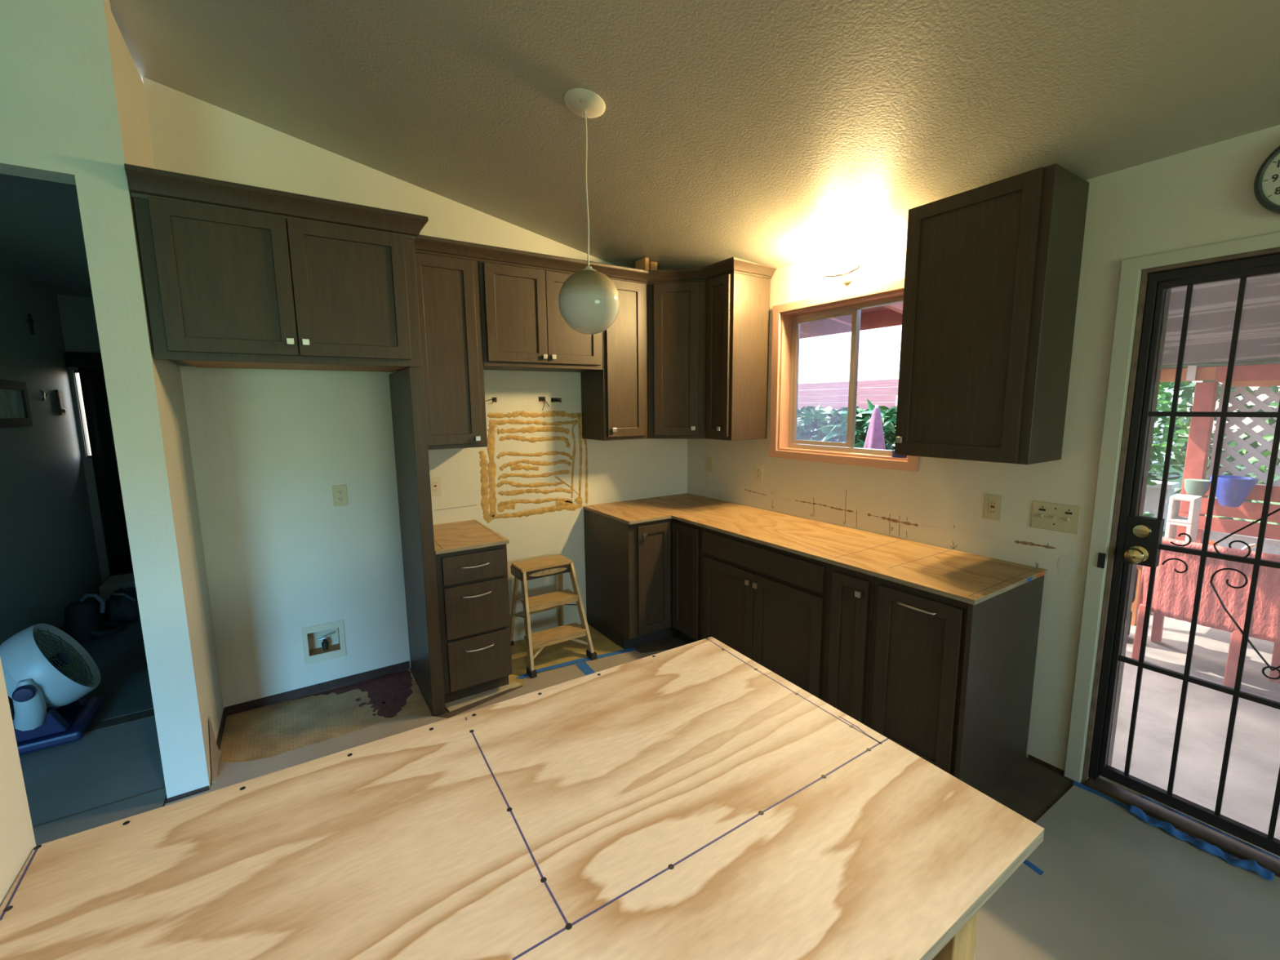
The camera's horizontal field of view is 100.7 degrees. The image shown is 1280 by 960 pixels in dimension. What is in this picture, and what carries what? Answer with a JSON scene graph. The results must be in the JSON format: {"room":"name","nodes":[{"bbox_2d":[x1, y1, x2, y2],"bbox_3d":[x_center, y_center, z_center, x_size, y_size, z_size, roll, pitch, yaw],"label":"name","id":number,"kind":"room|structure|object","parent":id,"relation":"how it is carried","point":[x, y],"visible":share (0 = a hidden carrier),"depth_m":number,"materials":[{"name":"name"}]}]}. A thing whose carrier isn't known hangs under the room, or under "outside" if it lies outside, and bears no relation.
{"room":"kitchen","nodes":[
{"label":"kitchen","id":0,"kind":"room"},
{"bbox_2d":[0,657,35,906],"bbox_3d":[0.233,0.250,-1.226,0.138,3.090,4.830,-6,10,-33],"label":"wall partition","id":1,"kind":"structure","parent":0,"point":[17,840],"depth_m":0.85,"materials":[{"name":"paint"}]},
{"bbox_2d":[0,173,92,297],"bbox_3d":[-3.597,-1.462,3.241,1.127,0.100,3.880,-6,10,-33],"label":"ceiling","id":2,"kind":"structure","parent":0,"point":[42,243],"depth_m":2.98,"materials":[{"name":"grey paint"}]},
{"bbox_2d":[0,266,102,645],"bbox_3d":[-4.005,-0.083,3.157,0.120,2.600,3.880,-6,10,-33],"label":"wall","id":3,"kind":"structure","parent":0,"point":[49,560],"depth_m":3.92,"materials":[{"name":"grey paint"}]},
{"bbox_2d":[0,379,32,427],"bbox_3d":[-4.219,-0.510,3.552,0.022,0.310,0.565,-6,10,-33],"label":"picture frame","id":4,"kind":"object","parent":3,"relation":"attached to","point":[15,408],"visible":1,"depth_m":3.60,"materials":[{"name":"black"}]},
{"bbox_2d":[0,389,25,418],"bbox_3d":[-4.225,-0.509,3.549,0.007,0.194,0.449,-6,10,-33],"label":"print","id":5,"kind":"object","parent":4,"relation":"attached to","point":[12,402],"depth_m":3.59},
{"bbox_2d":[26,313,35,334],"bbox_3d":[-4.567,-1.168,3.978,0.014,0.150,0.084,-6,10,-33],"label":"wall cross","id":6,"kind":"object","parent":3,"relation":"attached to","point":[29,320],"visible":1,"depth_m":3.97,"materials":[{"name":"black"}]},
{"bbox_2d":[54,389,66,415],"bbox_3d":[-4.747,-0.636,4.354,0.031,0.205,0.100,-6,10,-33],"label":"wall plaque","id":7,"kind":"object","parent":3,"relation":"attached to","point":[59,393],"visible":1,"depth_m":4.33,"materials":[{"name":"brown wood"}]},
{"bbox_2d":[56,294,110,583],"bbox_3d":[-4.566,-0.341,5.020,1.007,2.600,0.120,-6,10,-33],"label":"wall","id":8,"kind":"structure","parent":0,"point":[77,313],"depth_m":4.65,"materials":[{"name":"grey paint"}]},
{"bbox_2d":[73,370,92,457],"bbox_3d":[-4.735,-0.605,4.861,0.543,0.770,0.060,-6,10,-33],"label":"window","id":9,"kind":"structure","parent":8,"relation":"in","point":[76,372],"depth_m":4.71,"materials":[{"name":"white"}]},
{"bbox_2d":[63,351,133,576],"bbox_3d":[-4.644,-0.125,4.853,0.642,2.022,0.060,-6,10,-33],"label":"door","id":10,"kind":"structure","parent":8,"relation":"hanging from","point":[90,365],"depth_m":4.75,"materials":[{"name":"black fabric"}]},
{"bbox_2d":[0,0,211,798],"bbox_3d":[-3.735,-0.460,0.871,4.375,3.983,0.120,-6,10,-33],"label":"wall","id":11,"kind":"structure","parent":0,"point":[63,119],"depth_m":1.96,"materials":[{"name":"paint"}]},
{"bbox_2d":[167,785,208,803],"bbox_3d":[-1.911,1.330,2.246,0.135,0.018,0.006,-6,10,-33],"label":"baseboard","id":12,"kind":"structure","parent":11,"relation":"attached to","point":[206,788],"depth_m":2.24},
{"bbox_2d":[111,11,223,751],"bbox_3d":[-3.058,-0.416,3.740,0.138,3.080,3.880,-6,10,-33],"label":"wall","id":13,"kind":"structure","parent":0,"point":[131,83],"depth_m":2.37,"materials":[{"name":"paint"}]},
{"bbox_2d":[210,707,226,767],"bbox_3d":[-2.054,1.265,2.588,0.006,0.046,0.553,-6,10,-33],"label":"baseboard","id":14,"kind":"structure","parent":13,"relation":"attached to","point":[224,714],"depth_m":2.66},
{"bbox_2d":[142,76,687,715],"bbox_3d":[-0.959,-0.419,3.513,3.125,3.108,0.140,-6,10,-33],"label":"wall","id":15,"kind":"structure","parent":0,"point":[295,435],"depth_m":3.00,"materials":[{"name":"paint"}]},
{"bbox_2d":[124,163,428,372],"bbox_3d":[-1.604,-0.881,2.517,1.036,0.685,0.694,-6,10,-33],"label":"upper cabinet","id":16,"kind":"object","parent":15,"relation":"attached to","point":[236,275],"visible":1,"depth_m":2.21,"materials":[{"name":"brown wood"}]},
{"bbox_2d":[224,661,409,715],"bbox_3d":[-1.824,1.194,3.070,0.916,0.048,0.006,-6,10,-33],"label":"baseboard","id":17,"kind":"structure","parent":15,"relation":"attached to","point":[245,706],"depth_m":3.04,"materials":[{"name":"wood"}]},
{"bbox_2d":[301,619,346,664],"bbox_3d":[-1.836,0.924,3.082,0.206,0.218,0.100,-6,10,-33],"label":"box","id":18,"kind":"object","parent":15,"relation":"attached to","point":[323,642],"visible":1,"depth_m":3.08,"materials":[{"name":"beige plastic"}]},
{"bbox_2d":[332,484,348,506],"bbox_3d":[-1.696,0.088,3.002,0.072,0.118,0.009,-6,10,-33],"label":"wall outlet","id":19,"kind":"object","parent":15,"relation":"attached to","point":[340,491],"visible":1,"depth_m":3.00,"materials":[{"name":"beige plastic"}]},
{"bbox_2d":[430,476,441,496],"bbox_3d":[-1.267,0.039,3.280,0.072,0.118,0.010,-6,10,-33],"label":"wall outlet","id":20,"kind":"object","parent":15,"relation":"attached to","point":[435,482],"visible":0.84,"depth_m":3.28,"materials":[{"name":"beige plastic"}]},
{"bbox_2d":[431,480,438,492],"bbox_3d":[-1.266,0.040,3.279,0.033,0.066,0.003,-6,10,-33],"label":"receptacle","id":21,"kind":"object","parent":20,"relation":"attached to","point":[434,483],"depth_m":3.28,"materials":[{"name":"beige"}]},
{"bbox_2d":[414,252,487,449],"bbox_3d":[-1.138,-0.714,3.044,0.391,1.052,0.370,-6,10,-33],"label":"upper cabinet","id":22,"kind":"object","parent":15,"relation":"attached to","point":[448,291],"visible":0.86,"depth_m":2.93,"materials":[{"name":"brown wood"}]},
{"bbox_2d":[478,410,587,523],"bbox_3d":[-0.708,-0.108,3.635,0.793,0.730,0.003,-6,10,-33],"label":"residue","id":23,"kind":"object","parent":15,"relation":"attached to","point":[562,504],"visible":1,"depth_m":3.60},
{"bbox_2d":[478,261,602,372],"bbox_3d":[-0.648,-0.994,3.331,0.782,0.587,0.370,-6,10,-33],"label":"upper cabinet","id":24,"kind":"object","parent":15,"relation":"attached to","point":[524,328],"visible":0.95,"depth_m":3.15,"materials":[{"name":"brown wood"}]},
{"bbox_2d":[580,279,647,440],"bbox_3d":[-0.172,-0.812,3.671,0.348,1.052,0.370,-6,10,-33],"label":"upper cabinet","id":25,"kind":"object","parent":15,"relation":"attached to","point":[614,397],"visible":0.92,"depth_m":3.56,"materials":[{"name":"brown wood"}]},
{"bbox_2d":[646,280,706,438],"bbox_3d":[0.294,-0.840,3.834,0.607,1.052,0.607,-6,10,-33],"label":"upper cabinet","id":26,"kind":"object","parent":15,"relation":"attached to","point":[677,312],"visible":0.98,"depth_m":3.60,"materials":[{"name":"brown wood"}]},
{"bbox_2d":[413,234,777,284],"bbox_3d":[-0.225,-1.310,3.245,2.218,0.078,0.513,-3,8,-16],"label":"crown molding","id":27,"kind":"structure","parent":26,"relation":"attached to","point":[424,244],"depth_m":3.23,"materials":[{"name":"brown wood"}]},
{"bbox_2d":[635,257,648,270],"bbox_3d":[0.014,-1.420,3.621,0.032,0.160,0.125,-6,10,-33],"label":"wood block","id":28,"kind":"object","parent":26,"relation":"on","point":[642,264],"visible":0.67,"depth_m":3.58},
{"bbox_2d":[648,261,657,270],"bbox_3d":[0.077,-1.414,3.636,0.052,0.142,0.072,-6,10,-33],"label":"wood block","id":29,"kind":"object","parent":26,"relation":"on","point":[652,265],"visible":0.32,"depth_m":3.60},
{"bbox_2d":[18,623,1085,827],"bbox_3d":[-1.640,1.578,0.972,7.640,0.120,10.230,-6,10,-33],"label":"floor","id":30,"kind":"structure","parent":0,"point":[104,767],"depth_m":2.37,"materials":[{"name":"concrete"}]},
{"bbox_2d":[8,590,153,724],"bbox_3d":[-3.716,1.111,3.938,1.003,0.012,2.928,-6,10,-33],"label":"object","id":31,"kind":"structure","parent":30,"relation":"on","point":[120,657],"depth_m":3.29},
{"bbox_2d":[0,623,104,755],"bbox_3d":[-2.967,0.995,2.663,0.346,0.558,0.551,-6,10,-33],"label":"floor fan","id":32,"kind":"object","parent":31,"relation":"on","point":[48,674],"visible":0.98,"depth_m":2.56,"materials":[{"name":"grey"}]},
{"bbox_2d":[32,627,93,686],"bbox_3d":[-2.924,0.904,2.687,0.185,0.349,0.391,-6,10,-33],"label":"grille","id":33,"kind":"object","parent":32,"relation":"attached to","point":[66,663],"depth_m":2.71,"materials":[{"name":"grey"}]},
{"bbox_2d":[64,593,126,644],"bbox_3d":[-3.898,0.960,3.800,0.247,0.343,0.330,-1,8,0],"label":"vacuum cleaner","id":34,"kind":"object","parent":31,"relation":"on","point":[81,615],"visible":0.91,"depth_m":3.70,"materials":[{"name":"black plastic"}]},
{"bbox_2d":[64,599,98,644],"bbox_3d":[-3.930,0.995,3.727,0.185,0.296,0.170,-6,10,-33],"label":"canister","id":35,"kind":"object","parent":34,"relation":"on","point":[81,615],"depth_m":3.68,"materials":[{"name":"black"}]},
{"bbox_2d":[98,573,135,601],"bbox_3d":[-4.460,0.931,4.671,0.350,0.152,0.360,-6,10,-33],"label":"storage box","id":36,"kind":"object","parent":31,"relation":"on","point":[113,583],"visible":0.34,"depth_m":4.51,"materials":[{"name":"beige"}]},
{"bbox_2d":[84,708,155,733],"bbox_3d":[-2.887,1.282,2.687,1.003,0.008,0.088,-6,10,-33],"label":"trim","id":37,"kind":"structure","parent":31,"relation":"on","point":[108,723],"depth_m":2.79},
{"bbox_2d":[102,586,140,622],"bbox_3d":[-3.971,0.952,4.081,0.286,0.265,0.278,1,8,12],"label":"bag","id":38,"kind":"object","parent":31,"relation":"on","point":[122,606],"visible":0.8,"depth_m":4.00,"materials":[{"name":"black fabric"}]},
{"bbox_2d":[32,787,166,845],"bbox_3d":[-2.018,1.859,-1.457,4.125,0.002,6.360,-6,10,-33],"label":"paper","id":39,"kind":"object","parent":30,"relation":"on","point":[68,826],"visible":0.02,"depth_m":2.13,"materials":[{"name":"paper"}]},
{"bbox_2d":[219,668,431,762],"bbox_3d":[-1.641,1.257,2.800,0.911,0.002,0.652,-6,10,-33],"label":"subfloor","id":40,"kind":"object","parent":30,"relation":"on","point":[275,729],"visible":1,"depth_m":2.77,"materials":[{"name":"wood"}]},
{"bbox_2d":[286,670,413,717],"bbox_3d":[-1.574,1.236,2.928,0.654,0.001,0.518,-6,10,-33],"label":"stain","id":41,"kind":"object","parent":40,"relation":"on","point":[387,693],"depth_m":3.06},
{"bbox_2d":[164,663,586,805],"bbox_3d":[-0.747,1.341,2.117,1.952,0.002,2.000,-6,10,-33],"label":"paper","id":42,"kind":"object","parent":30,"relation":"on","point":[229,774],"visible":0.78,"depth_m":2.60,"materials":[{"name":"paper"}]},
{"bbox_2d":[208,716,222,783],"bbox_3d":[-1.931,1.191,2.405,0.018,0.238,0.271,-6,10,-33],"label":"paper corner","id":43,"kind":"object","parent":42,"relation":"on","point":[215,754],"visible":1,"depth_m":2.39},
{"bbox_2d":[576,662,595,675],"bbox_3d":[-0.292,1.180,3.210,0.066,0.001,0.353,-5,9,-29],"label":"tape","id":44,"kind":"object","parent":42,"relation":"on","point":[584,667],"visible":0.36,"depth_m":3.28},
{"bbox_2d":[388,367,445,716],"bbox_3d":[-1.246,0.316,2.950,0.062,1.808,0.635,-6,10,-33],"label":"end panel","id":45,"kind":"object","parent":30,"relation":"on","point":[406,385],"visible":1,"depth_m":2.78,"materials":[{"name":"brown wood"}]},
{"bbox_2d":[435,543,512,703],"bbox_3d":[-1.047,0.763,3.123,0.382,0.871,0.666,-6,10,-33],"label":"base cabinet","id":46,"kind":"object","parent":30,"relation":"on","point":[473,584],"visible":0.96,"depth_m":2.87,"materials":[{"name":"brown wood"}]},
{"bbox_2d":[433,520,509,554],"bbox_3d":[-1.060,0.318,3.079,0.386,0.020,0.656,-6,10,-33],"label":"countertop","id":47,"kind":"structure","parent":46,"relation":"on","point":[450,537],"depth_m":2.98,"materials":[{"name":"brown"}]},
{"bbox_2d":[444,682,520,711],"bbox_3d":[-0.874,1.218,2.988,0.430,0.006,0.090,-6,10,-33],"label":"platform","id":48,"kind":"object","parent":30,"relation":"on","point":[451,706],"visible":0.86,"depth_m":2.97,"materials":[{"name":"brown wood"}]},
{"bbox_2d":[508,624,625,688],"bbox_3d":[-0.549,1.141,3.545,0.840,0.002,0.590,-6,10,-33],"label":"sheet","id":49,"kind":"object","parent":30,"relation":"on","point":[570,650],"visible":0.55,"depth_m":3.51,"materials":[{"name":"paper"}]},
{"bbox_2d":[515,657,583,678],"bbox_3d":[-0.558,1.170,3.299,0.444,0.001,0.062,-5,9,-31],"label":"tape","id":50,"kind":"object","parent":49,"relation":"on","point":[581,660],"visible":0.8,"depth_m":3.32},
{"bbox_2d":[510,554,596,678],"bbox_3d":[-0.613,0.848,3.481,0.455,0.590,0.546,-6,10,-33],"label":"stepladder","id":51,"kind":"object","parent":49,"relation":"on","point":[523,571],"visible":0.94,"depth_m":3.43,"materials":[{"name":"brown wood"}]},
{"bbox_2d":[582,647,635,661],"bbox_3d":[-0.199,1.142,3.473,0.360,0.001,0.044,-4,9,-25],"label":"tape","id":52,"kind":"object","parent":49,"relation":"on","point":[633,648],"visible":1,"depth_m":3.48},
{"bbox_2d":[585,648,670,672],"bbox_3d":[0.370,1.241,2.751,0.612,0.002,1.845,-6,10,-33],"label":"paper","id":53,"kind":"object","parent":30,"relation":"on","point":[605,663],"visible":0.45,"depth_m":3.40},
{"bbox_2d":[583,509,702,648],"bbox_3d":[0.245,0.653,3.815,0.958,0.871,0.914,-6,10,-33],"label":"base cabinet","id":54,"kind":"object","parent":30,"relation":"on","point":[643,580],"visible":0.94,"depth_m":3.52,"materials":[{"name":"brown wood"}]},
{"bbox_2d":[582,493,1047,604],"bbox_3d":[0.686,0.299,3.095,0.981,0.020,2.517,-6,10,-33],"label":"countertop","id":55,"kind":"structure","parent":54,"relation":"on","point":[972,579],"depth_m":2.70,"materials":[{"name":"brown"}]},
{"bbox_2d":[701,527,827,700],"bbox_3d":[0.878,0.743,3.130,0.658,0.871,0.932,-6,10,-33],"label":"base cabinet","id":56,"kind":"object","parent":30,"relation":"on","point":[767,604],"visible":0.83,"depth_m":2.87,"materials":[{"name":"brown wood"}]},
{"bbox_2d":[822,563,875,725],"bbox_3d":[1.202,0.809,2.642,0.658,0.871,0.244,-6,10,-33],"label":"base cabinet","id":57,"kind":"object","parent":30,"relation":"on","point":[850,598],"visible":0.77,"depth_m":2.45,"materials":[{"name":"brown wood"}]},
{"bbox_2d":[866,575,1044,792],"bbox_3d":[1.380,0.847,2.366,0.666,0.871,0.412,-6,10,-33],"label":"base cabinet","id":58,"kind":"object","parent":30,"relation":"on","point":[951,681],"visible":0.78,"depth_m":2.18,"materials":[{"name":"brown wood"}]},
{"bbox_2d":[974,785,1279,959],"bbox_3d":[1.506,1.466,1.080,1.936,0.002,2.180,-6,10,-33],"label":"paper","id":59,"kind":"object","parent":30,"relation":"on","point":[1113,884],"visible":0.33,"depth_m":1.73,"materials":[{"name":"paper"}]},
{"bbox_2d":[932,910,978,959],"bbox_3d":[0.533,1.054,0.971,0.120,0.864,0.110,-6,10,-33],"label":"post","id":60,"kind":"object","parent":59,"relation":"on","point":[962,946],"visible":0.02,"depth_m":0.90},
{"bbox_2d":[1022,859,1044,875],"bbox_3d":[1.374,1.355,1.862,0.026,0.001,0.074,-4,9,-26],"label":"tape","id":61,"kind":"object","parent":59,"relation":"on","point":[1026,862],"visible":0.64,"depth_m":1.86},
{"bbox_2d":[1072,780,1129,810],"bbox_3d":[1.905,1.303,2.192,0.036,0.001,0.190,-6,10,-33],"label":"tape","id":62,"kind":"object","parent":59,"relation":"on","point":[1075,783],"visible":0.85,"depth_m":2.20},
{"bbox_2d":[1128,804,1275,880],"bbox_3d":[2.043,1.318,1.947,0.070,0.031,0.371,-6,10,-33],"label":"tape","id":63,"kind":"object","parent":59,"relation":"on","point":[1248,864],"visible":1,"depth_m":1.92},
{"bbox_3d":[-0.284,1.073,0.891,1.135,0.864,0.680,-6,10,-33],"label":"kitchen island","id":64,"kind":"object","parent":30,"relation":"on","visible":0},
{"bbox_2d":[0,636,1044,959],"bbox_3d":[-0.159,0.619,0.908,1.501,0.025,0.928,-6,10,-33],"label":"island countertop","id":65,"kind":"structure","parent":64,"relation":"on","point":[693,801],"depth_m":0.88,"materials":[{"name":"beige"}]},
{"bbox_2d":[109,0,1279,270],"bbox_3d":[-0.841,-1.570,-0.862,7.760,1.702,7.260,-6,10,-33],"label":"ceiling","id":66,"kind":"structure","parent":0,"point":[775,134],"depth_m":1.96,"materials":[{"name":"beige"}]},
{"bbox_2d":[558,88,620,334],"bbox_3d":[-0.213,-1.059,2.158,0.255,0.907,0.255,-6,10,-33],"label":"pendant lamp","id":67,"kind":"object","parent":66,"relation":"hanging from","point":[589,303],"visible":1,"depth_m":2.11,"materials":[{"name":"beige"}]},
{"bbox_2d":[687,124,1279,782],"bbox_3d":[2.330,0.144,1.544,0.140,2.483,7.140,-6,10,-33],"label":"wall","id":68,"kind":"structure","parent":0,"point":[1205,195],"depth_m":2.31,"materials":[{"name":"paint"}]},
{"bbox_2d":[706,457,712,471],"bbox_3d":[0.543,-0.119,4.119,0.007,0.112,0.066,-6,10,-33],"label":"blank plate","id":69,"kind":"object","parent":68,"relation":"attached to","point":[709,460],"visible":1,"depth_m":4.12,"materials":[{"name":"beige plastic"}]},
{"bbox_2d":[706,272,770,440],"bbox_3d":[0.632,-0.801,3.538,0.370,1.052,0.256,-6,10,-33],"label":"upper cabinet","id":70,"kind":"object","parent":68,"relation":"attached to","point":[738,304],"visible":1,"depth_m":3.44,"materials":[{"name":"brown wood"}]},
{"bbox_2d":[434,489,1048,567],"bbox_3d":[0.451,0.134,3.416,3.211,0.224,1.320,2,8,18],"label":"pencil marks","id":71,"kind":"object","parent":68,"relation":"attached to","point":[953,548],"visible":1,"depth_m":3.08,"materials":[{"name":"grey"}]},
{"bbox_2d":[755,463,763,481],"bbox_3d":[0.826,-0.050,3.692,0.009,0.118,0.072,-6,10,-33],"label":"wall outlet","id":72,"kind":"object","parent":68,"relation":"attached to","point":[758,468],"visible":1,"depth_m":3.69,"materials":[{"name":"beige plastic"}]},
{"bbox_2d":[815,244,870,284],"bbox_3d":[1.127,-1.185,2.958,0.110,0.162,0.326,-6,10,-33],"label":"wall lamp","id":73,"kind":"object","parent":68,"relation":"attached to","point":[860,253],"visible":1,"depth_m":2.97,"materials":[{"name":"beige"}]},
{"bbox_2d":[768,278,919,471],"bbox_3d":[1.211,-0.595,3.134,0.156,0.985,1.021,-6,10,-33],"label":"window","id":74,"kind":"structure","parent":68,"relation":"in","point":[787,375],"depth_m":3.27,"materials":[{"name":"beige wood"}]},
{"bbox_2d":[891,449,906,457],"bbox_3d":[1.410,-0.142,2.870,0.086,0.036,0.086,-6,10,-33],"label":"tape roll","id":75,"kind":"object","parent":74,"relation":"on","point":[893,455],"visible":0.52,"depth_m":2.84,"materials":[{"name":"blue"}]},
{"bbox_2d":[800,302,902,338],"bbox_3d":[0.521,-1.481,5.232,1.105,0.292,4.200,-6,10,-33],"label":"roof eave","id":76,"kind":"object","parent":68,"relation":"attached to","point":[890,315],"visible":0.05,"depth_m":4.22},
{"bbox_2d":[692,480,1084,577],"bbox_3d":[1.128,0.205,3.273,0.001,0.146,2.592,-6,10,-33],"label":"residue","id":77,"kind":"object","parent":68,"relation":"attached to","point":[1067,563],"visible":1,"depth_m":2.36,"materials":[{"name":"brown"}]},
{"bbox_2d":[894,163,1088,464],"bbox_3d":[1.468,-0.641,2.280,0.364,1.092,0.538,-6,10,-33],"label":"upper cabinet","id":78,"kind":"object","parent":68,"relation":"attached to","point":[992,274],"visible":1,"depth_m":2.13,"materials":[{"name":"brown wood"}]},
{"bbox_2d":[983,493,1003,520],"bbox_3d":[1.640,0.127,2.464,0.010,0.118,0.072,-6,10,-33],"label":"wall outlet","id":79,"kind":"object","parent":68,"relation":"attached to","point":[993,503],"visible":1,"depth_m":2.46,"materials":[{"name":"beige plastic"}]},
{"bbox_2d":[988,499,997,515],"bbox_3d":[1.639,0.127,2.463,0.003,0.066,0.033,-6,10,-33],"label":"receptacle","id":80,"kind":"object","parent":79,"relation":"attached to","point":[993,504],"depth_m":2.46,"materials":[{"name":"beige"}]},
{"bbox_2d":[1027,754,1064,775],"bbox_3d":[1.818,1.275,2.374,0.006,0.020,0.135,-6,10,-33],"label":"baseboard","id":81,"kind":"structure","parent":68,"relation":"attached to","point":[1042,762],"depth_m":2.37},
{"bbox_2d":[1031,500,1080,533],"bbox_3d":[1.768,0.158,2.264,0.019,0.118,0.168,-6,10,-33],"label":"switch plate","id":82,"kind":"object","parent":68,"relation":"attached to","point":[1045,515],"visible":1,"depth_m":2.26,"materials":[{"name":"beige plastic"}]},
{"bbox_2d":[1063,231,1279,877],"bbox_3d":[2.169,0.282,1.766,0.191,2.150,1.031,-6,10,-33],"label":"door","id":83,"kind":"structure","parent":68,"relation":"in","point":[1136,539],"depth_m":2.03,"materials":[{"name":"black"}]},
{"bbox_2d":[1253,146,1279,213],"bbox_3d":[2.065,-0.949,1.619,0.033,0.254,0.254,-6,10,-33],"label":"wall clock","id":84,"kind":"object","parent":68,"relation":"attached to","point":[1267,180],"visible":1,"depth_m":1.69,"materials":[{"name":"grey"}]},
{"bbox_2d":[1111,611,1279,839],"bbox_3d":[3.206,1.130,4.588,4.460,0.100,15.000,-6,10,-33],"label":"patio","id":85,"kind":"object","parent":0,"point":[1254,762],"depth_m":2.85,"materials":[{"name":"concrete"}]},
{"bbox_2d":[796,404,848,442],"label":"plant","id":86,"kind":"object","parent":85,"relation":"on","point":[833,428],"depth_m":7.47,"materials":[{"name":"green plant"}]},
{"bbox_2d":[797,378,898,409],"bbox_3d":[2.720,-0.460,8.185,0.100,2.049,4.550,-6,10,-33],"label":"fence","id":87,"kind":"object","parent":85,"relation":"on","point":[833,398],"visible":0.11,"depth_m":7.62,"materials":[{"name":"wood"}]},
{"bbox_2d":[863,404,885,449],"bbox_3d":[2.777,-0.030,6.320,0.400,1.719,0.400,-6,10,-33],"label":"umbrella","id":88,"kind":"object","parent":85,"relation":"on","point":[874,439],"visible":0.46,"depth_m":6.18,"materials":[{"name":"fabric"}]},
{"bbox_2d":[854,398,897,449],"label":"plant","id":89,"kind":"object","parent":85,"relation":"on","point":[888,417],"depth_m":6.78,"materials":[{"name":"green plant"}]},
{"bbox_2d":[1128,568,1138,635],"bbox_3d":[3.509,0.872,3.951,0.260,0.580,0.260,-6,10,-33],"label":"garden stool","id":90,"kind":"object","parent":85,"relation":"on","point":[1137,570],"visible":0.05,"depth_m":3.83,"materials":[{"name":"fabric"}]},
{"bbox_2d":[1130,564,1151,625],"bbox_3d":[4.574,0.921,3.402,0.535,0.619,2.180,-6,10,-33],"label":"table","id":91,"kind":"object","parent":85,"relation":"on","point":[1135,610],"visible":0.02,"depth_m":4.12,"materials":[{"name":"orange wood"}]},
{"bbox_2d":[1208,539,1256,550],"bbox_3d":[4.217,0.493,3.767,0.062,0.119,0.274,-8,11,-42],"label":"clutter","id":92,"kind":"object","parent":91,"relation":"on","point":[1211,542],"visible":0.27,"depth_m":3.72,"materials":[{"name":"grey"}]},
{"bbox_2d":[1146,381,1191,485],"bbox_3d":[4.953,-0.160,5.509,0.702,2.167,1.236,-6,10,-33],"label":"leafy shrub","id":93,"kind":"object","parent":85,"relation":"on","point":[1164,404],"visible":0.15,"depth_m":5.14,"materials":[{"name":"green plant"}]},
{"bbox_2d":[1131,537,1279,688],"bbox_3d":[3.749,0.814,3.360,0.541,0.861,0.962,-6,10,-33],"label":"covered table","id":94,"kind":"object","parent":85,"relation":"on","point":[1174,593],"visible":0.81,"depth_m":3.26,"materials":[{"name":"red fabric"}]},
{"bbox_2d":[1164,493,1202,542],"bbox_3d":[4.162,0.318,4.067,0.190,0.394,0.140,-6,10,-33],"label":"cinder block","id":95,"kind":"object","parent":94,"relation":"on","point":[1174,520],"visible":0.83,"depth_m":4.03,"materials":[{"name":"concrete"}]},
{"bbox_2d":[1160,273,1279,541],"bbox_3d":[4.806,0.244,1.442,3.752,2.503,6.230,-6,10,-33],"label":"patio cover","id":96,"kind":"object","parent":85,"relation":"on","point":[1213,304],"visible":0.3,"depth_m":3.80,"materials":[{"name":"red paint"}]},
{"bbox_2d":[1206,383,1279,486],"bbox_3d":[5.562,-0.212,3.209,0.030,0.840,2.910,-6,10,-33],"label":"lattice panel","id":97,"kind":"object","parent":96,"relation":"attached to","point":[1263,405],"visible":0.66,"depth_m":4.25,"materials":[{"name":"grey"}]},
{"bbox_2d":[1177,481,1279,555],"bbox_3d":[5.439,0.688,3.328,0.180,1.083,2.960,-6,10,-33],"label":"railing","id":98,"kind":"object","parent":85,"relation":"on","point":[1220,528],"visible":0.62,"depth_m":4.18,"materials":[{"name":"red paint"}]},
{"bbox_2d":[1184,478,1211,495],"bbox_3d":[4.501,0.059,4.287,0.156,0.120,0.156,-6,10,-33],"label":"flower pot","id":99,"kind":"object","parent":98,"relation":"on","point":[1192,486],"visible":0.98,"depth_m":4.25,"materials":[{"name":"green"}]},
{"bbox_2d":[1209,475,1257,506],"bbox_3d":[4.596,0.090,4.119,0.250,0.225,0.250,-6,10,-33],"label":"flower pot","id":100,"kind":"object","parent":98,"relation":"hanging from","point":[1231,491],"visible":0.85,"depth_m":4.06,"materials":[{"name":"blue"}]},
{"bbox_2d":[1235,419,1279,484],"bbox_3d":[6.001,0.236,3.568,0.501,1.905,2.806,-6,10,-33],"label":"climbing vine","id":101,"kind":"object","parent":85,"relation":"on","point":[1266,453],"visible":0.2,"depth_m":4.52,"materials":[{"name":"green plant"}]},
{"bbox_2d":[1151,431,1279,524],"bbox_3d":[16.295,-1.229,20.792,35.399,0.180,70.000,-6,10,-33],"label":"garden","id":102,"kind":"object","parent":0,"point":[1171,469],"depth_m":13.03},
{"bbox_2d":[798,324,1181,463],"bbox_3d":[7.941,-3.499,19.777,8.880,4.720,16.800,-6,10,-33],"label":"sky","id":103,"kind":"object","parent":102,"relation":"on","point":[824,358],"visible":0.05,"depth_m":16.65,"materials":[{"name":"white"}]},
{"bbox_2d":[1142,480,1179,537],"bbox_3d":[4.807,0.335,6.568,0.260,0.890,2.560,-6,10,-33],"label":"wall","id":104,"kind":"structure","parent":102,"relation":"on","point":[1151,501],"depth_m":5.51,"materials":[{"name":"white"}]},
{"bbox_2d":[1147,380,1279,524],"bbox_3d":[7.171,-0.598,4.873,1.773,3.922,8.459,-6,10,-33],"label":"hedge","id":105,"kind":"object","parent":102,"relation":"on","point":[1189,389],"visible":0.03,"depth_m":5.92,"materials":[{"name":"green plant"}]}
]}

